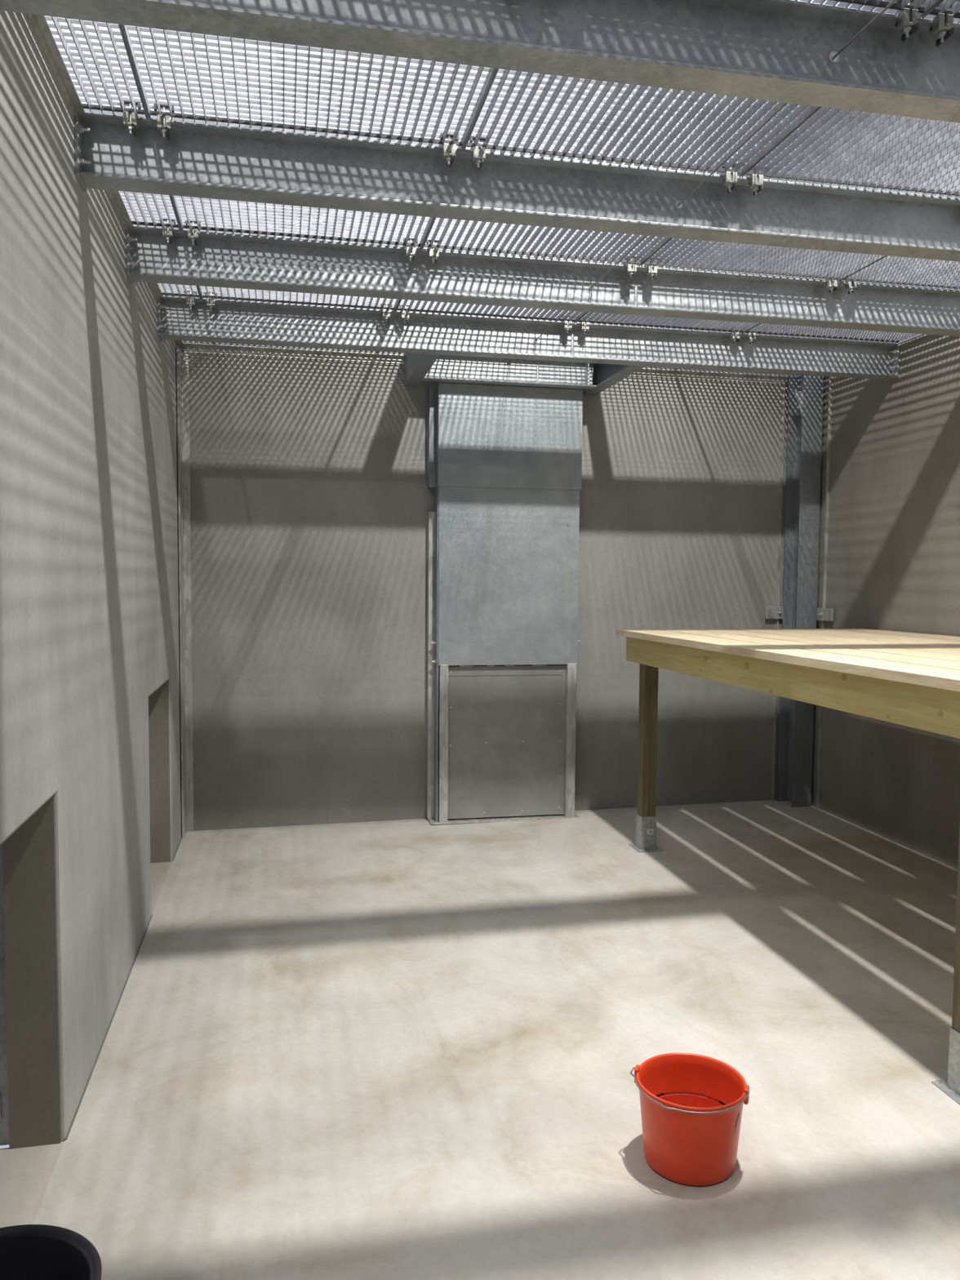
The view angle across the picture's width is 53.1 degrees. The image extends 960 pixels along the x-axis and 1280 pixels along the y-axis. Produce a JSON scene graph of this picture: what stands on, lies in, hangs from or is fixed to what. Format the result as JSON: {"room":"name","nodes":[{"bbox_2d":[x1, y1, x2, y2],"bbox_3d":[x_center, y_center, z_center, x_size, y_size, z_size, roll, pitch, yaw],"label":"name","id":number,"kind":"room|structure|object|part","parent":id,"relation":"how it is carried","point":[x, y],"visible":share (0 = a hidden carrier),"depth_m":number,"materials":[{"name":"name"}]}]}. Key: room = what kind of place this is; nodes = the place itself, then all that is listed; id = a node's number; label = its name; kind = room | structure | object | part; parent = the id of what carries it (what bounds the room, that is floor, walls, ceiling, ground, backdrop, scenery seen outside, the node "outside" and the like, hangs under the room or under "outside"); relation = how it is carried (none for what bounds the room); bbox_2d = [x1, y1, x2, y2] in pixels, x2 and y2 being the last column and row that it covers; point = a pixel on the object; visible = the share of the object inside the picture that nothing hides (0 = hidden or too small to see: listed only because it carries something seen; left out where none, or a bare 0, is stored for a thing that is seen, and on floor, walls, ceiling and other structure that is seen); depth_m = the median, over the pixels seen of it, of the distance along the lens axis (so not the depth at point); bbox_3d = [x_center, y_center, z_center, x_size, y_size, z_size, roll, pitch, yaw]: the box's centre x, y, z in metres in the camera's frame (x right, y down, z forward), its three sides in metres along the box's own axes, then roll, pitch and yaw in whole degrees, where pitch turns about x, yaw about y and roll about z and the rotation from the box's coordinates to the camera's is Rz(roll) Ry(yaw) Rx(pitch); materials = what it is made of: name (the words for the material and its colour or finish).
{"room":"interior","nodes":[
{"label":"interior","id":0,"kind":"room"},
{"bbox_2d":[0,10,182,1149],"bbox_3d":[-1.175,0.055,2.250,0.155,3.298,8.063,0,4,-12],"label":"wall","id":1,"kind":"structure","parent":0,"point":[91,731],"depth_m":2.90,"materials":[{"name":"concrete"}]},
{"bbox_2d":[0,844,8,1145],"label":"door","id":2,"kind":"structure","parent":1,"relation":"in","point":[4,1120],"depth_m":2.74,"materials":[{"name":"metal"}]},
{"bbox_2d":[0,1142,64,1227],"bbox_3d":[-1.806,1.623,1.742,1.600,0.220,1.812,0,4,-12],"label":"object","id":3,"kind":"structure","parent":1,"relation":"attached to","point":[25,1173],"depth_m":2.61,"materials":[{"name":"beige concrete"}]},
{"bbox_2d":[27,13,182,346],"bbox_3d":[-1.258,-1.636,3.057,0.030,0.022,5.843,0,4,-12],"label":"trim","id":4,"kind":"structure","parent":1,"relation":"attached to","point":[40,24],"depth_m":2.78,"materials":[{"name":"grey metal"}]},
{"bbox_2d":[150,861,172,915],"bbox_3d":[-2.450,1.416,4.887,1.600,0.242,0.895,0,4,-12],"label":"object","id":5,"kind":"structure","parent":1,"relation":"attached to","point":[159,871],"depth_m":5.18,"materials":[{"name":"beige concrete"}]},
{"bbox_2d":[176,345,193,838],"bbox_3d":[-1.820,-0.275,5.927,0.055,2.998,0.170,0,4,-12],"label":"corner angle","id":6,"kind":"object","parent":1,"relation":"attached to","point":[182,357],"visible":1,"depth_m":5.96,"materials":[{"name":"grey metal"}]},
{"bbox_3d":[-1.841,-0.275,5.923,0.012,2.998,0.170,0,4,-12],"label":"leg","id":7,"kind":"part","parent":6,"relation":"part of","materials":[{"name":"grey metal"}]},
{"bbox_3d":[-1.830,-0.280,6.007,0.043,2.998,0.010,0,4,-12],"label":"leg","id":8,"kind":"part","parent":6,"relation":"part of","materials":[{"name":"grey metal"}]},
{"bbox_2d":[0,0,959,122],"bbox_3d":[1.016,-1.495,2.492,4.258,0.199,0.136,0,4,-12],"label":"steel beam","id":9,"kind":"structure","parent":1,"relation":"attached to","point":[780,51],"depth_m":2.36,"materials":[{"name":"metal"}]},
{"bbox_2d":[796,0,939,17],"bbox_3d":[0.723,-1.577,1.922,1.002,0.030,0.982,0,4,-12],"label":"roof grating","id":10,"kind":"structure","parent":9,"relation":"on","point":[922,6],"depth_m":2.42,"materials":[{"name":"metal"}]},
{"bbox_2d":[894,0,918,41],"bbox_3d":[1.086,-1.580,2.436,0.059,0.102,0.060,2,4,22],"label":"clip","id":11,"kind":"object","parent":9,"relation":"attached to","point":[908,20],"visible":1,"depth_m":2.42,"materials":[{"name":"metal"}]},
{"bbox_2d":[920,0,959,23],"bbox_3d":[1.710,-1.582,2.124,1.001,0.030,0.982,0,4,-12],"label":"roof grating","id":12,"kind":"structure","parent":9,"relation":"on","point":[946,6],"depth_m":2.44,"materials":[{"name":"metal"}]},
{"bbox_3d":[1.710,-1.582,2.124,1.001,0.030,0.982,0,4,-12],"label":"border frame","id":13,"kind":"part","parent":12,"relation":"part of","materials":[{"name":"grey metal"}]},
{"bbox_2d":[929,5,954,46],"bbox_3d":[1.184,-1.580,2.456,0.059,0.102,0.060,2,4,22],"label":"clip","id":14,"kind":"object","parent":9,"relation":"attached to","point":[942,25],"visible":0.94,"depth_m":2.44,"materials":[{"name":"metal"}]},
{"bbox_2d":[73,110,959,262],"bbox_3d":[0.818,-1.556,3.458,4.258,0.199,0.136,0,4,-12],"label":"steel beam","id":15,"kind":"structure","parent":1,"relation":"attached to","point":[197,160],"depth_m":3.30,"materials":[{"name":"metal"}]},
{"bbox_3d":[-1.262,-1.545,3.033,0.012,0.198,0.136,0,4,-12],"label":"plate","id":16,"kind":"part","parent":15,"relation":"part of","materials":[{"name":"grey metal"}]},
{"bbox_2d":[44,15,149,117],"bbox_3d":[-1.056,-1.630,2.565,0.200,0.030,0.982,0,4,-12],"label":"roof grating","id":17,"kind":"structure","parent":15,"relation":"on","point":[89,107],"depth_m":2.75,"materials":[{"name":"metal"}]},
{"bbox_2d":[120,100,141,136],"bbox_3d":[-1.086,-1.631,2.998,0.059,0.102,0.060,2,4,22],"label":"clip","id":18,"kind":"object","parent":15,"relation":"attached to","point":[130,119],"visible":0.94,"depth_m":2.98,"materials":[{"name":"metal"}]},
{"bbox_2d":[153,103,174,139],"bbox_3d":[-0.988,-1.631,3.018,0.059,0.102,0.060,2,4,22],"label":"clip","id":19,"kind":"object","parent":15,"relation":"attached to","point":[163,122],"visible":0.99,"depth_m":3.00,"materials":[{"name":"metal"}]},
{"bbox_2d":[122,24,495,148],"bbox_3d":[-0.461,-1.633,2.686,1.001,0.030,0.982,0,4,-12],"label":"roof grating","id":20,"kind":"structure","parent":15,"relation":"on","point":[193,117],"depth_m":2.88,"materials":[{"name":"metal"}]},
{"bbox_2d":[440,133,458,166],"bbox_3d":[-0.100,-1.636,3.200,0.059,0.102,0.060,2,4,22],"label":"clip","id":21,"kind":"object","parent":15,"relation":"attached to","point":[449,151],"visible":0.98,"depth_m":3.18,"materials":[{"name":"metal"}]},
{"bbox_2d":[469,136,485,168],"bbox_3d":[-0.002,-1.636,3.220,0.059,0.102,0.060,2,4,22],"label":"clip","id":22,"kind":"object","parent":15,"relation":"attached to","point":[478,154],"visible":0.96,"depth_m":3.20,"materials":[{"name":"metal"}]},
{"bbox_2d":[462,55,835,176],"bbox_3d":[0.526,-1.638,2.888,1.002,0.030,0.982,0,4,-12],"label":"roof grating","id":23,"kind":"structure","parent":15,"relation":"on","point":[765,139],"depth_m":3.07,"materials":[{"name":"metal"}]},
{"bbox_2d":[721,162,737,193],"bbox_3d":[0.888,-1.640,3.402,0.059,0.102,0.060,2,4,22],"label":"clip","id":24,"kind":"object","parent":15,"relation":"attached to","point":[730,180],"visible":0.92,"depth_m":3.38,"materials":[{"name":"metal"}]},
{"bbox_2d":[748,168,763,195],"bbox_3d":[0.986,-1.641,3.422,0.059,0.102,0.060,2,4,22],"label":"clip","id":25,"kind":"object","parent":15,"relation":"attached to","point":[756,182],"visible":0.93,"depth_m":3.40,"materials":[{"name":"metal"}]},
{"bbox_2d":[741,106,959,198],"bbox_3d":[1.513,-1.643,3.090,1.001,0.030,0.982,0,4,-12],"label":"roof grating","id":26,"kind":"structure","parent":15,"relation":"on","point":[832,146],"depth_m":3.26,"materials":[{"name":"metal"}]},
{"bbox_3d":[1.513,-1.643,3.090,1.001,0.030,0.982,0,4,-12],"label":"border frame","id":27,"kind":"part","parent":26,"relation":"part of","materials":[{"name":"grey metal"}]},
{"bbox_2d":[156,296,900,381],"bbox_3d":[0.420,-1.677,5.401,4.258,0.199,0.136,0,4,-12],"label":"steel beam","id":28,"kind":"structure","parent":1,"relation":"attached to","point":[233,322],"depth_m":5.34,"materials":[{"name":"metal"}]},
{"bbox_3d":[-1.660,-1.667,4.976,0.012,0.198,0.136,0,4,-12],"label":"plate","id":29,"kind":"part","parent":28,"relation":"part of","materials":[{"name":"grey metal"}]},
{"bbox_2d":[157,229,201,298],"bbox_3d":[-1.452,-1.752,4.502,0.200,0.030,0.993,0,4,-12],"label":"roof grating","id":30,"kind":"structure","parent":28,"relation":"on","point":[179,292],"depth_m":4.89,"materials":[{"name":"metal"}]},
{"bbox_2d":[184,288,196,310],"bbox_3d":[-1.484,-1.752,4.941,0.059,0.102,0.060,2,4,22],"label":"clip","id":31,"kind":"object","parent":28,"relation":"attached to","point":[190,301],"visible":0.95,"depth_m":4.92,"materials":[{"name":"metal"}]},
{"bbox_2d":[182,340,214,343],"bbox_3d":[-1.648,-1.811,5.460,0.200,0.030,0.953,0,4,-12],"label":"roof grating","id":32,"kind":"structure","parent":28,"relation":"on","point":[185,341],"depth_m":5.91,"materials":[{"name":"metal"}]},
{"bbox_2d":[204,292,217,311],"bbox_3d":[-1.386,-1.753,4.962,0.059,0.102,0.060,2,4,22],"label":"clip","id":33,"kind":"object","parent":28,"relation":"attached to","point":[211,302],"visible":0.98,"depth_m":4.95,"materials":[{"name":"metal"}]},
{"bbox_2d":[214,342,377,352],"bbox_3d":[-1.054,-1.814,5.581,1.001,0.030,0.953,0,4,-12],"label":"roof grating","id":34,"kind":"structure","parent":28,"relation":"on","point":[215,343],"depth_m":6.02,"materials":[{"name":"metal"}]},
{"bbox_2d":[198,285,399,311],"bbox_3d":[-0.858,-1.754,4.624,1.001,0.030,0.993,0,4,-12],"label":"roof grating","id":35,"kind":"structure","parent":28,"relation":"on","point":[366,304],"depth_m":5.01,"materials":[{"name":"metal"}]},
{"bbox_2d":[381,303,392,321],"bbox_3d":[-0.497,-1.757,5.143,0.059,0.102,0.060,2,4,22],"label":"clip","id":36,"kind":"object","parent":28,"relation":"attached to","point":[386,313],"visible":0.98,"depth_m":5.13,"materials":[{"name":"metal"}]},
{"bbox_2d":[399,304,408,323],"bbox_3d":[-0.399,-1.758,5.163,0.059,0.102,0.060,2,4,22],"label":"clip","id":37,"kind":"object","parent":28,"relation":"attached to","point":[404,314],"visible":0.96,"depth_m":5.15,"materials":[{"name":"metal"}]},
{"bbox_2d":[404,352,439,386],"bbox_3d":[-0.354,-1.708,5.760,0.085,0.193,0.903,0,4,-12],"label":"bracket","id":38,"kind":"object","parent":28,"relation":"attached to","point":[417,366],"visible":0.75,"depth_m":5.81,"materials":[{"name":"grey metal"}]},
{"bbox_2d":[377,338,537,354],"bbox_3d":[-0.067,-1.819,5.783,1.002,0.030,0.953,0,4,-12],"label":"roof grating","id":39,"kind":"structure","parent":28,"relation":"on","point":[379,352],"depth_m":6.15,"materials":[{"name":"metal"}]},
{"bbox_3d":[-0.067,-1.819,5.783,1.002,0.030,0.953,0,4,-12],"label":"border frame","id":40,"kind":"part","parent":39,"relation":"part of","materials":[{"name":"grey metal"}]},
{"bbox_2d":[395,285,593,322],"bbox_3d":[0.129,-1.759,4.826,1.002,0.030,0.993,0,4,-12],"label":"roof grating","id":41,"kind":"structure","parent":28,"relation":"on","point":[472,309],"depth_m":5.20,"materials":[{"name":"metal"}]},
{"bbox_3d":[0.129,-1.759,4.826,1.002,0.030,0.993,0,4,-12],"label":"border frame","id":42,"kind":"part","parent":41,"relation":"part of","materials":[{"name":"grey metal"}]},
{"bbox_2d":[562,315,572,333],"bbox_3d":[0.490,-1.762,5.345,0.059,0.102,0.060,2,4,22],"label":"clip","id":43,"kind":"object","parent":28,"relation":"attached to","point":[567,325],"visible":0.94,"depth_m":5.33,"materials":[{"name":"metal"}]},
{"bbox_2d":[580,321,589,333],"bbox_3d":[0.588,-1.762,5.365,0.059,0.102,0.060,2,4,22],"label":"clip","id":44,"kind":"object","parent":28,"relation":"attached to","point":[584,326],"visible":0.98,"depth_m":5.35,"materials":[{"name":"metal"}]},
{"bbox_2d":[583,363,644,395],"bbox_3d":[0.827,-1.714,6.001,0.085,0.193,0.903,0,4,-12],"label":"channel","id":45,"kind":"object","parent":28,"relation":"attached to","point":[606,375],"visible":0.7,"depth_m":6.13,"materials":[{"name":"grey metal"}]},
{"bbox_2d":[422,355,595,389],"bbox_3d":[0.194,-1.724,6.089,1.115,0.193,0.082,0,4,-12],"label":"ceiling grating","id":46,"kind":"object","parent":45,"relation":"attached to","point":[446,368],"visible":0.63,"depth_m":6.12,"materials":[{"name":"grey metal"}]},
{"bbox_2d":[643,365,675,368],"bbox_3d":[0.920,-1.824,5.985,1.001,0.030,0.953,0,4,-12],"label":"roof grating","id":47,"kind":"structure","parent":28,"relation":"on","point":[645,366],"depth_m":6.50,"materials":[{"name":"metal"}]},
{"bbox_2d":[575,311,759,333],"bbox_3d":[1.116,-1.764,5.027,1.001,0.030,0.993,0,4,-12],"label":"roof grating","id":48,"kind":"structure","parent":28,"relation":"on","point":[593,317],"depth_m":5.38,"materials":[{"name":"metal"}]},
{"bbox_2d":[506,0,895,365],"bbox_3d":[0.729,-1.571,3.400,0.024,0.035,5.650,0,4,-12],"label":"cable","id":49,"kind":"object","parent":28,"relation":"attached to","point":[892,1],"visible":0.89,"depth_m":2.95,"materials":[{"name":"metal"}]},
{"bbox_2d":[730,328,739,342],"bbox_3d":[1.477,-1.767,5.547,0.059,0.102,0.060,2,4,22],"label":"clip","id":50,"kind":"object","parent":28,"relation":"attached to","point":[735,335],"visible":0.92,"depth_m":5.53,"materials":[{"name":"metal"}]},
{"bbox_2d":[674,368,802,376],"bbox_3d":[1.907,-1.828,6.186,1.002,0.030,0.953,0,4,-12],"label":"roof grating","id":51,"kind":"structure","parent":28,"relation":"on","point":[689,369],"depth_m":6.61,"materials":[{"name":"metal"}]},
{"bbox_2d":[746,332,755,344],"bbox_3d":[1.575,-1.767,5.567,0.059,0.102,0.060,2,4,22],"label":"clip","id":52,"kind":"object","parent":28,"relation":"attached to","point":[751,336],"visible":0.88,"depth_m":5.55,"materials":[{"name":"metal"}]},
{"bbox_2d":[742,323,919,343],"bbox_3d":[2.103,-1.768,5.229,1.002,0.030,0.993,0,4,-12],"label":"roof grating","id":53,"kind":"structure","parent":28,"relation":"on","point":[762,328],"depth_m":5.58,"materials":[{"name":"metal"}]},
{"bbox_3d":[2.500,-1.687,5.826,0.012,0.198,0.136,0,4,-12],"label":"plate","id":54,"kind":"part","parent":28,"relation":"part of","materials":[{"name":"grey metal"}]},
{"bbox_2d":[124,225,959,336],"bbox_3d":[0.620,-1.616,4.424,4.258,0.199,0.136,0,4,-12],"label":"steel beam","id":55,"kind":"structure","parent":1,"relation":"attached to","point":[219,260],"depth_m":4.33,"materials":[{"name":"metal"}]},
{"bbox_3d":[-1.460,-1.606,3.999,0.012,0.198,0.136,0,4,-12],"label":"plate","id":56,"kind":"part","parent":55,"relation":"part of","materials":[{"name":"grey metal"}]},
{"bbox_2d":[118,191,181,229],"bbox_3d":[-1.253,-1.691,3.531,0.200,0.030,0.982,0,4,-12],"label":"roof grating","id":57,"kind":"structure","parent":55,"relation":"on","point":[153,224],"depth_m":3.82,"materials":[{"name":"metal"}]},
{"bbox_2d":[160,218,175,244],"bbox_3d":[-1.284,-1.691,3.965,0.059,0.102,0.060,2,4,22],"label":"clip","id":58,"kind":"object","parent":55,"relation":"attached to","point":[167,232],"visible":0.94,"depth_m":3.95,"materials":[{"name":"metal"}]},
{"bbox_2d":[185,220,200,245],"bbox_3d":[-1.186,-1.692,3.985,0.059,0.102,0.060,2,4,22],"label":"clip","id":59,"kind":"object","parent":55,"relation":"attached to","point":[193,233],"visible":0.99,"depth_m":3.97,"materials":[{"name":"metal"}]},
{"bbox_2d":[172,195,433,248],"bbox_3d":[-0.659,-1.694,3.652,1.001,0.030,0.982,0,4,-12],"label":"roof grating","id":60,"kind":"structure","parent":55,"relation":"on","point":[398,242],"depth_m":3.95,"materials":[{"name":"metal"}]},
{"bbox_2d":[404,237,417,262],"bbox_3d":[-0.297,-1.696,4.166,0.059,0.102,0.060,2,4,22],"label":"clip","id":61,"kind":"object","parent":55,"relation":"attached to","point":[411,251],"visible":0.98,"depth_m":4.15,"materials":[{"name":"metal"}]},
{"bbox_2d":[426,240,439,263],"bbox_3d":[-0.199,-1.696,4.186,0.059,0.102,0.060,2,4,22],"label":"clip","id":62,"kind":"object","parent":55,"relation":"attached to","point":[433,253],"visible":0.94,"depth_m":4.17,"materials":[{"name":"metal"}]},
{"bbox_2d":[421,202,679,265],"bbox_3d":[0.328,-1.698,3.854,1.002,0.030,0.982,0,4,-12],"label":"roof grating","id":63,"kind":"structure","parent":55,"relation":"on","point":[648,245],"depth_m":4.15,"materials":[{"name":"metal"}]},
{"bbox_2d":[624,256,636,278],"bbox_3d":[0.690,-1.701,4.368,0.059,0.102,0.060,2,4,22],"label":"clip","id":64,"kind":"object","parent":55,"relation":"attached to","point":[631,268],"visible":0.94,"depth_m":4.35,"materials":[{"name":"metal"}]},
{"bbox_2d":[646,263,657,279],"bbox_3d":[0.788,-1.701,4.388,0.059,0.102,0.060,2,4,22],"label":"clip","id":65,"kind":"object","parent":55,"relation":"attached to","point":[651,269],"visible":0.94,"depth_m":4.37,"materials":[{"name":"metal"}]},
{"bbox_2d":[640,237,885,280],"bbox_3d":[1.315,-1.703,4.056,1.001,0.030,0.982,0,4,-12],"label":"roof grating","id":66,"kind":"structure","parent":55,"relation":"on","point":[677,253],"depth_m":4.33,"materials":[{"name":"metal"}]},
{"bbox_2d":[826,278,837,293],"bbox_3d":[1.677,-1.706,4.570,0.059,0.102,0.060,2,4,22],"label":"clip","id":67,"kind":"object","parent":55,"relation":"attached to","point":[832,283],"visible":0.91,"depth_m":4.55,"materials":[{"name":"metal"}]},
{"bbox_2d":[844,279,856,294],"bbox_3d":[1.775,-1.706,4.590,0.059,0.102,0.060,2,4,22],"label":"clip","id":68,"kind":"object","parent":55,"relation":"attached to","point":[851,285],"visible":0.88,"depth_m":4.57,"materials":[{"name":"metal"}]},
{"bbox_2d":[840,255,959,290],"bbox_3d":[2.302,-1.708,4.258,1.002,0.030,0.982,0,4,-12],"label":"roof grating","id":69,"kind":"structure","parent":55,"relation":"on","point":[888,269],"depth_m":4.50,"materials":[{"name":"metal"}]},
{"bbox_3d":[2.302,-1.708,4.258,1.002,0.030,0.982,0,4,-12],"label":"border frame","id":70,"kind":"part","parent":69,"relation":"part of","materials":[{"name":"grey metal"}]},
{"bbox_2d":[159,284,788,831],"bbox_3d":[0.221,-0.370,6.529,4.608,3.648,0.200,0,4,-12],"label":"wall","id":71,"kind":"structure","parent":0,"point":[311,500],"depth_m":6.28,"materials":[{"name":"concrete"}]},
{"bbox_2d":[182,342,792,384],"bbox_3d":[0.232,-1.809,6.319,4.198,0.050,0.040,0,4,-12],"label":"trim","id":72,"kind":"structure","parent":71,"relation":"attached to","point":[188,347],"depth_m":6.13,"materials":[{"name":"grey metal"}]},
{"bbox_2d":[765,383,785,800],"bbox_3d":[2.086,-0.318,6.780,0.135,2.954,0.062,0,4,-12],"label":"strip","id":73,"kind":"object","parent":71,"relation":"attached to","point":[771,612],"visible":1,"depth_m":6.78,"materials":[{"name":"metal"}]},
{"bbox_3d":[2.084,-0.192,6.788,0.135,0.085,0.015,0,4,-12],"label":"clip plate","id":74,"kind":"part","parent":73,"relation":"part of","materials":[{"name":"grey metal"}]},
{"bbox_2d":[32,800,959,1279],"bbox_3d":[1.069,1.540,2.802,4.458,0.301,8.063,0,4,-12],"label":"floor","id":75,"kind":"structure","parent":0,"point":[401,1049],"depth_m":3.27,"materials":[{"name":"beige concrete"}]},
{"bbox_2d":[0,1224,102,1279],"bbox_3d":[-0.922,1.370,1.796,0.402,0.295,0.408,0,4,-12],"label":"bucket","id":76,"kind":"object","parent":75,"relation":"on","point":[27,1251],"visible":1,"depth_m":1.96,"materials":[{"name":"black plastic"}]},
{"bbox_2d":[426,382,582,825],"bbox_3d":[0.166,-0.222,6.328,1.018,2.831,0.187,0,4,-12],"label":"sliding door","id":77,"kind":"structure","parent":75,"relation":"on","point":[504,463],"depth_m":6.26,"materials":[{"name":"metal"}]},
{"bbox_3d":[-0.286,-0.224,6.248,0.012,2.818,0.162,0,4,-12],"label":"panel","id":78,"kind":"part","parent":77,"relation":"part of","materials":[{"name":"grey metal"}]},
{"bbox_3d":[-0.238,0.673,6.235,0.056,1.030,0.043,0,4,-12],"label":"guide post","id":79,"kind":"part","parent":77,"relation":"part of","materials":[{"name":"silver metal"}]},
{"bbox_3d":[0.157,1.186,6.415,1.005,0.010,0.187,0,4,-12],"label":"plate","id":80,"kind":"part","parent":77,"relation":"part of","materials":[{"name":"silver metal"}]},
{"bbox_3d":[0.175,0.670,6.351,0.820,1.008,0.012,0,4,-12],"label":"door panel","id":81,"kind":"part","parent":77,"relation":"part of","materials":[{"name":"metal"}]},
{"bbox_3d":[0.602,0.669,6.407,0.061,1.030,0.043,0,4,-12],"label":"guide post","id":82,"kind":"part","parent":77,"relation":"part of","materials":[{"name":"grey metal"}]},
{"bbox_3d":[0.624,-0.228,6.434,0.012,2.818,0.162,0,4,-12],"label":"panel","id":83,"kind":"part","parent":77,"relation":"part of","materials":[{"name":"grey metal"}]},
{"bbox_2d":[630,1053,749,1186],"bbox_3d":[0.584,1.333,2.673,0.308,0.240,0.308,0,4,-12],"label":"bucket","id":84,"kind":"object","parent":75,"relation":"on","point":[693,1146],"visible":1,"depth_m":2.58,"materials":[{"name":"red plastic"}]},
{"bbox_3d":[0.554,1.228,2.597,0.323,0.019,0.158,2,4,20],"label":"bail handle","id":85,"kind":"part","parent":84,"relation":"part of","materials":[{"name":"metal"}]},
{"bbox_2d":[655,1091,725,1107],"bbox_3d":[0.586,1.334,2.676,0.263,0.012,0.263,0,4,-12],"label":"water","id":86,"kind":"object","parent":84,"relation":"in","point":[682,1098],"visible":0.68,"depth_m":2.76,"materials":[{"name":"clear liquid"}]},
{"bbox_2d":[615,628,959,1105],"bbox_3d":[1.952,0.688,4.420,1.668,1.321,3.227,0,4,-12],"label":"platform","id":87,"kind":"object","parent":75,"relation":"on","point":[904,678],"visible":1,"depth_m":4.02,"materials":[{"name":"brown wood"}]},
{"bbox_3d":[0.991,0.668,5.680,0.086,1.083,0.086,0,4,-12],"label":"post","id":88,"kind":"part","parent":87,"relation":"part of","materials":[{"name":"brown wood"}]},
{"bbox_3d":[1.546,0.848,2.982,0.086,1.104,0.086,0,4,-12],"label":"post","id":89,"kind":"part","parent":87,"relation":"part of","materials":[{"name":"brown wood"}]},
{"bbox_2d":[777,374,823,807],"bbox_3d":[2.208,-0.337,6.702,0.210,3.002,0.195,0,4,-12],"label":"steel column","id":90,"kind":"structure","parent":75,"relation":"on","point":[805,409],"depth_m":6.67,"materials":[{"name":"grey metal"}]},
{"bbox_2d":[811,334,959,869],"bbox_3d":[3.166,0.035,3.137,0.200,3.298,8.063,0,4,-12],"label":"wall","id":91,"kind":"structure","parent":0,"point":[893,553],"depth_m":5.80,"materials":[{"name":"concrete"}]},
{"bbox_2d":[816,376,833,808],"bbox_3d":[2.342,-0.300,6.505,0.062,2.954,0.180,0,4,-12],"label":"strip","id":92,"kind":"object","parent":91,"relation":"attached to","point":[824,614],"visible":0.98,"depth_m":6.53,"materials":[{"name":"metal"}]},
{"bbox_3d":[2.342,-0.173,6.512,0.015,0.085,0.180,0,4,-12],"label":"clip plate","id":93,"kind":"part","parent":92,"relation":"part of","materials":[{"name":"grey metal"}]},
{"bbox_2d":[898,333,929,346],"bbox_3d":[2.900,-1.655,3.882,0.008,0.020,5.793,0,4,-12],"label":"trim","id":94,"kind":"structure","parent":91,"relation":"attached to","point":[922,335],"depth_m":5.63,"materials":[{"name":"grey metal"}]}
]}

